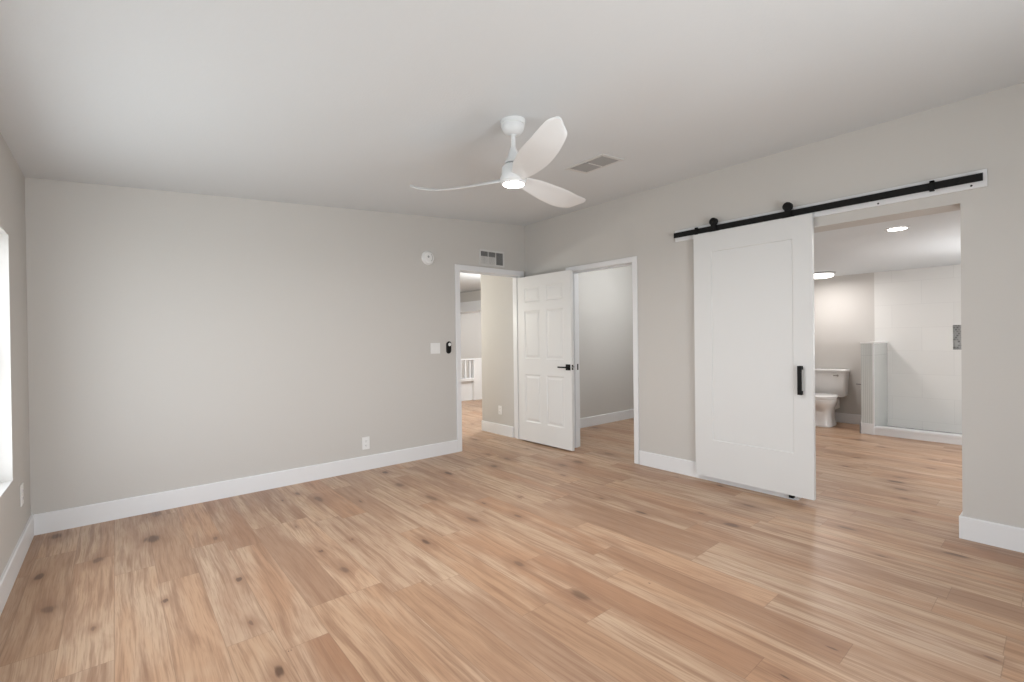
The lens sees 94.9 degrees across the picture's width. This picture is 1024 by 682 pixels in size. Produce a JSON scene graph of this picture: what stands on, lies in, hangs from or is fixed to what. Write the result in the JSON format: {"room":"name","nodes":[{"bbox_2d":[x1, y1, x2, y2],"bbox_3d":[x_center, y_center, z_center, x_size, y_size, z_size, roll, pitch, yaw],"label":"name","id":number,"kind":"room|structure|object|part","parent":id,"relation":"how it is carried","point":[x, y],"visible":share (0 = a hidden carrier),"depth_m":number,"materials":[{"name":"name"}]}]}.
{"room":"empty bedroom","nodes":[
{"label":"empty bedroom","id":0,"kind":"room"},
{"bbox_2d":[0,133,30,576],"bbox_3d":[-1.318,0.034,0.755,0.160,2.496,6.050,-1,0,-40],"label":"wall","id":1,"kind":"structure","parent":0,"point":[14,391],"depth_m":2.65,"materials":[{"name":"grey paint"}]},
{"bbox_2d":[0,515,33,615],"bbox_3d":[-1.285,1.213,0.875,0.015,0.137,5.900,-1,0,-40],"label":"baseboard","id":2,"kind":"structure","parent":1,"relation":"attached to","point":[8,577],"depth_m":2.55,"materials":[{"name":"white paint"}]},
{"bbox_2d":[20,482,23,506],"bbox_3d":[-2.942,0.921,2.825,0.008,0.128,0.085,-1,0,-40],"label":"power outlet","id":3,"kind":"object","parent":1,"relation":"attached to","point":[21,485],"visible":1,"depth_m":2.80,"materials":[{"name":"white plastic"}]},
{"bbox_2d":[25,177,633,514],"bbox_3d":[-0.522,-0.167,5.459,7.433,2.828,0.152,-1,0,-40],"label":"wall","id":4,"kind":"structure","parent":0,"point":[177,340],"depth_m":3.90,"materials":[{"name":"grey paint"}]},
{"bbox_2d":[34,440,457,535],"bbox_3d":[-1.896,1.202,4.210,3.357,0.137,0.015,-1,0,-40],"label":"baseboard","id":5,"kind":"structure","parent":4,"relation":"attached to","point":[47,522],"depth_m":3.80,"materials":[{"name":"white paint"}]},
{"bbox_2d":[362,436,369,449],"bbox_3d":[-1.431,1.001,4.608,0.076,0.122,0.008,-1,0,-40],"label":"power outlet","id":6,"kind":"object","parent":4,"relation":"attached to","point":[365,440],"visible":1,"depth_m":4.61,"materials":[{"name":"white plastic"}]},
{"bbox_2d":[421,251,433,264],"bbox_3d":[-0.896,-0.893,5.048,0.148,0.148,0.044,-1,0,-40],"label":"smoke detector","id":7,"kind":"object","parent":4,"relation":"attached to","point":[427,257],"visible":1,"depth_m":5.03,"materials":[{"name":"white plastic"}]},
{"bbox_2d":[431,343,439,353],"bbox_3d":[-0.833,0.080,5.118,0.118,0.117,0.009,-1,0,-40],"label":"light switch","id":8,"kind":"object","parent":4,"relation":"attached to","point":[435,347],"visible":1,"depth_m":5.12,"materials":[{"name":"white plastic"}]},
{"bbox_2d":[446,341,450,353],"bbox_3d":[-0.699,0.072,5.220,0.060,0.137,0.026,-1,0,-40],"label":"remote","id":9,"kind":"object","parent":4,"relation":"attached to","point":[448,344],"visible":1,"depth_m":5.21,"materials":[{"name":"black plastic"}]},
{"bbox_2d":[455,264,523,451],"bbox_3d":[-0.235,0.187,5.618,1.027,2.112,0.017,-1,0,-40],"label":"trim","id":10,"kind":"structure","parent":4,"relation":"attached to","point":[458,267],"depth_m":5.30,"materials":[{"name":"white paint"}]},
{"bbox_2d":[460,270,519,438],"bbox_3d":[-0.282,0.210,5.674,0.935,2.066,0.130,-1,0,-40],"label":"trim","id":11,"kind":"structure","parent":4,"relation":"attached to","point":[515,278],"depth_m":5.95,"materials":[{"name":"white paint"}]},
{"bbox_2d":[479,249,503,267],"bbox_3d":[-0.239,-0.988,5.624,0.377,0.190,0.010,-1,0,-40],"label":"air vent","id":12,"kind":"object","parent":4,"relation":"in","point":[486,257],"visible":1,"depth_m":5.62,"materials":[{"name":"white metal"}]},
{"bbox_3d":[-0.325,-0.957,5.549,0.104,0.088,0.002,-1,0,-40],"label":"damper plate","id":13,"kind":"part","parent":12,"relation":"part of","materials":[{"name":"white metal"}]},
{"bbox_3d":[-0.237,-0.958,5.623,0.104,0.088,0.002,-1,0,-40],"label":"damper plate","id":14,"kind":"part","parent":12,"relation":"part of","materials":[{"name":"white metal"}]},
{"bbox_2d":[518,270,574,450],"bbox_3d":[0.382,0.217,5.546,0.141,2.005,0.898,-1,0,-41],"label":"door","id":15,"kind":"structure","parent":4,"relation":"in","point":[545,301],"depth_m":5.49,"materials":[{"name":"white paint"}]},
{"bbox_2d":[580,409,633,427],"bbox_3d":[1.310,1.148,6.891,2.620,0.137,0.015,-1,0,-40],"label":"baseboard","id":16,"kind":"structure","parent":4,"relation":"attached to","point":[626,414],"depth_m":6.96,"materials":[{"name":"white paint"}]},
{"bbox_2d":[460,273,480,291],"bbox_3d":[-0.660,-1.244,9.617,6.950,0.100,6.370,-1,0,-40],"label":"ceiling","id":17,"kind":"structure","parent":0,"point":[468,282],"depth_m":9.56,"materials":[{"name":"white paint"}]},
{"bbox_2d":[460,290,480,302],"bbox_3d":[-0.083,-1.076,10.486,0.450,0.260,5.585,-1,0,-40],"label":"wall","id":18,"kind":"structure","parent":0,"point":[474,295],"depth_m":11.21,"materials":[{"name":"grey paint"}]},
{"bbox_2d":[460,300,480,313],"bbox_3d":[-0.084,-0.828,10.485,0.520,0.235,5.585,-1,0,-40],"label":"trim","id":19,"kind":"structure","parent":18,"relation":"attached to","point":[472,306],"depth_m":11.21,"materials":[{"name":"white paint"}]},
{"bbox_2d":[460,313,481,377],"bbox_3d":[-2.675,-0.012,12.025,6.950,2.500,0.120,-1,0,-40],"label":"wall","id":20,"kind":"structure","parent":0,"point":[471,322],"depth_m":13.22,"materials":[{"name":"grey paint"}]},
{"bbox_2d":[481,275,513,426],"bbox_3d":[1.819,-0.045,7.984,5.300,2.500,0.685,-1,0,-40],"label":"wall","id":21,"kind":"structure","parent":0,"point":[496,291],"depth_m":6.26,"materials":[{"name":"grey paint"}]},
{"bbox_2d":[482,420,513,437],"bbox_3d":[-0.201,1.170,6.282,0.015,0.137,0.668,-1,0,-40],"label":"baseboard","id":22,"kind":"structure","parent":21,"relation":"attached to","point":[496,428],"depth_m":6.25,"materials":[{"name":"white paint"}]},
{"bbox_2d":[498,406,501,414],"bbox_3d":[-0.157,0.916,6.230,0.008,0.116,0.072,-1,0,-40],"label":"power outlet","id":23,"kind":"object","parent":21,"relation":"attached to","point":[499,407],"visible":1,"depth_m":6.22,"materials":[{"name":"white plastic"}]},
{"bbox_2d":[0,399,1023,681],"bbox_3d":[-0.145,1.276,7.598,10.833,0.150,15.100,-1,0,-40],"label":"floor","id":24,"kind":"structure","parent":0,"point":[500,558],"depth_m":2.47,"materials":[{"name":"brown wood"}]},
{"bbox_2d":[461,358,481,400],"bbox_3d":[-0.907,0.796,9.725,2.080,0.865,0.150,-1,0,-40],"label":"railing","id":25,"kind":"object","parent":24,"relation":"on","point":[471,387],"depth_m":9.77,"materials":[{"name":"white paint"}]},
{"bbox_3d":[-1.256,1.032,9.461,1.080,0.405,0.020,-1,0,-40],"label":"panel","id":26,"kind":"part","parent":25,"relation":"part of","materials":[{"name":"white paint"}]},
{"bbox_3d":[-0.892,0.379,9.746,2.020,0.030,0.140,-1,0,-40],"label":"cap rail","id":27,"kind":"part","parent":25,"relation":"part of","materials":[{"name":"white paint"}]},
{"bbox_3d":[-0.476,0.804,10.083,0.920,0.835,0.120,-1,0,-40],"label":"solid post","id":28,"kind":"part","parent":25,"relation":"part of","materials":[{"name":"white paint"}]},
{"bbox_2d":[815,368,849,426],"bbox_3d":[4.407,0.794,6.638,0.691,0.772,0.462,-1,0,-40],"label":"toilet","id":29,"kind":"object","parent":24,"relation":"on","point":[830,384],"visible":0.77,"depth_m":6.60,"materials":[{"name":"white ceramic"}]},
{"bbox_3d":[4.315,0.783,6.561,0.447,0.020,0.374,-1,0,-40],"label":"seat","id":30,"kind":"part","parent":29,"relation":"part of","materials":[{"name":"white plastic"}]},
{"bbox_3d":[4.354,0.988,6.593,0.530,0.386,0.360,-1,0,-40],"label":"bowl","id":31,"kind":"part","parent":29,"relation":"part of","materials":[{"name":"white ceramic"}]},
{"bbox_3d":[4.316,0.757,6.562,0.454,0.027,0.378,-1,0,-40],"label":"seat lid","id":32,"kind":"part","parent":29,"relation":"part of","materials":[{"name":"white ceramic"}]},
{"bbox_3d":[4.587,0.619,6.791,0.200,0.344,0.436,-1,0,-40],"label":"tank","id":33,"kind":"part","parent":29,"relation":"part of","materials":[{"name":"white ceramic"}]},
{"bbox_3d":[4.581,0.425,6.788,0.222,0.040,0.462,-1,0,-40],"label":"tank lid","id":34,"kind":"part","parent":29,"relation":"part of","materials":[{"name":"white ceramic"}]},
{"bbox_2d":[860,341,887,434],"bbox_3d":[4.767,0.594,6.192,0.701,1.167,0.156,-1,0,-40],"label":"wall","id":35,"kind":"structure","parent":24,"relation":"on","point":[874,379],"depth_m":6.00,"materials":[{"name":"grey paint"}]},
{"bbox_3d":[4.769,1.109,6.198,0.698,0.137,0.147,-1,0,-40],"label":"trim","id":36,"kind":"part","parent":35,"relation":"part of","materials":[{"name":"white paint"}]},
{"bbox_3d":[4.556,0.607,5.928,0.014,1.149,0.016,-1,0,-40],"label":"edge trim","id":37,"kind":"part","parent":35,"relation":"part of","materials":[{"name":"white paint"}]},
{"bbox_2d":[875,426,961,444],"bbox_3d":[5.217,1.126,5.247,0.114,0.103,1.886,-1,0,-40],"label":"shower curb","id":38,"kind":"object","parent":24,"relation":"on","point":[940,437],"visible":0.53,"depth_m":5.60,"materials":[{"name":"white paint"}]},
{"bbox_2d":[0,0,1023,225],"bbox_3d":[0.419,-1.345,2.229,4.433,0.443,6.050,-1,0,-40],"label":"ceiling","id":39,"kind":"structure","parent":0,"point":[349,104],"depth_m":2.31,"materials":[{"name":"white paint"}]},
{"bbox_2d":[410,116,585,207],"bbox_3d":[0.124,-1.089,2.792,1.067,0.405,1.140,-1,0,-40],"label":"ceiling fan","id":40,"kind":"object","parent":39,"relation":"hanging from","point":[547,141],"visible":1,"depth_m":2.68,"materials":[{"name":"white plastic"}]},
{"bbox_3d":[-0.329,-0.925,2.835,0.611,0.070,0.159,-1,0,11],"label":"fan blade","id":41,"kind":"part","parent":40,"relation":"part of","materials":[{"name":"white plastic"}]},
{"bbox_3d":[0.105,-0.959,2.407,0.159,0.108,0.611,-1,0,-20],"label":"fan blade","id":42,"kind":"part","parent":40,"relation":"part of","materials":[{"name":"white plastic"}]},
{"bbox_3d":[0.271,-0.928,2.978,0.159,0.077,0.611,0,0,44],"label":"fan blade","id":43,"kind":"part","parent":40,"relation":"part of","materials":[{"name":"white plastic"}]},
{"bbox_2d":[565,153,623,173],"bbox_3d":[0.633,-1.365,3.640,0.256,0.034,0.380,-1,0,-40],"label":"ceiling vent","id":44,"kind":"object","parent":39,"relation":"in","point":[600,161],"visible":1,"depth_m":3.62,"materials":[{"name":"white metal"}]},
{"bbox_2d":[525,82,1023,527],"bbox_3d":[2.177,-0.186,3.708,0.130,2.819,6.050,-1,0,-40],"label":"wall","id":45,"kind":"structure","parent":0,"point":[984,131],"depth_m":3.22,"materials":[{"name":"grey paint"}]},
{"bbox_2d":[578,287,579,431],"bbox_3d":[1.058,0.189,5.154,0.017,2.080,0.974,-1,0,-40],"label":"trim","id":46,"kind":"structure","parent":45,"relation":"attached to","point":[578,287],"depth_m":5.48,"materials":[{"name":"white paint"}]},
{"bbox_2d":[565,256,638,463],"bbox_3d":[0.946,0.193,5.059,0.017,2.076,0.966,-1,0,-40],"label":"trim","id":47,"kind":"structure","parent":45,"relation":"attached to","point":[633,259],"depth_m":4.71,"materials":[{"name":"white paint"}]},
{"bbox_2d":[572,262,631,447],"bbox_3d":[1.002,0.211,5.107,0.130,2.038,0.890,-1,0,-40],"label":"trim","id":48,"kind":"structure","parent":45,"relation":"attached to","point":[575,273],"depth_m":5.43,"materials":[{"name":"white paint"}]},
{"bbox_2d":[639,450,795,499],"bbox_3d":[1.727,1.158,4.155,0.015,0.137,1.404,-1,0,-40],"label":"baseboard","id":49,"kind":"structure","parent":45,"relation":"attached to","point":[672,464],"depth_m":4.35,"materials":[{"name":"white paint"}]},
{"bbox_2d":[674,169,986,241],"bbox_3d":[2.158,-0.970,3.567,0.060,0.104,2.037,-1,0,-40],"label":"barn door track","id":50,"kind":"object","parent":45,"relation":"attached to","point":[974,179],"visible":0.98,"depth_m":3.22,"materials":[{"name":"black metal"},{"name":"white paint"}]},
{"bbox_2d":[693,202,815,499],"bbox_3d":[1.919,0.063,3.820,0.078,2.234,0.926,-1,0,-40],"label":"door","id":51,"kind":"structure","parent":50,"relation":"hanging from","point":[754,325],"depth_m":3.77,"materials":[{"name":"white paint"}]},
{"bbox_3d":[2.154,0.294,3.517,0.040,0.216,0.028,-1,0,-40],"label":"pull handle","id":52,"kind":"part","parent":51,"relation":"part of","materials":[{"name":"black metal"}]},
{"bbox_2d":[959,515,1023,552],"bbox_3d":[3.383,1.148,2.195,0.015,0.137,1.891,-1,0,-40],"label":"baseboard","id":53,"kind":"structure","parent":45,"relation":"attached to","point":[972,529],"depth_m":2.80,"materials":[{"name":"white paint"}]},
{"bbox_2d":[814,273,874,414],"bbox_3d":[4.758,0.117,6.850,0.120,2.115,0.880,-1,0,-40],"label":"wall","id":54,"kind":"structure","parent":0,"point":[843,305],"depth_m":6.73,"materials":[{"name":"grey paint"}]},
{"bbox_2d":[835,412,860,424],"bbox_3d":[4.719,1.107,6.811,0.015,0.137,0.880,-1,0,-40],"label":"baseboard","id":55,"kind":"structure","parent":54,"relation":"attached to","point":[839,417],"depth_m":6.71,"materials":[{"name":"white paint"}]},
{"bbox_2d":[874,264,961,432],"bbox_3d":[5.689,0.111,5.738,0.132,2.115,2.020,-1,0,-40],"label":"shower tile","id":56,"kind":"structure","parent":54,"relation":"attached to","point":[917,311],"depth_m":6.08,"materials":[{"name":"grey tile"}]},
{"bbox_2d":[814,207,959,232],"bbox_3d":[2.443,0.163,3.571,0.090,2.115,2.900,-1,0,-40],"label":"wall","id":57,"kind":"structure","parent":0,"point":[953,209],"depth_m":3.29,"materials":[{"name":"grey paint"}]},
{"bbox_2d":[814,210,960,275],"bbox_3d":[3.957,-0.970,4.778,3.990,0.100,3.020,-1,0,-40],"label":"ceiling","id":58,"kind":"structure","parent":0,"point":[933,240],"depth_m":4.54,"materials":[{"name":"white paint"}]},
{"bbox_2d":[814,271,835,278],"bbox_3d":[4.234,-0.898,6.458,0.350,0.068,0.350,-1,0,-40],"label":"flush ceiling light","id":59,"kind":"object","parent":58,"relation":"attached to","point":[825,274],"visible":0.67,"depth_m":6.33,"materials":[{"name":"white glass"}]},
{"bbox_2d":[885,226,909,230],"bbox_3d":[3.093,-0.900,3.776,0.156,0.008,0.156,-1,0,-40],"label":"recessed light","id":60,"kind":"object","parent":58,"relation":"in","point":[899,227],"visible":1,"depth_m":3.75,"materials":[{"name":"white plastic"}]}
]}

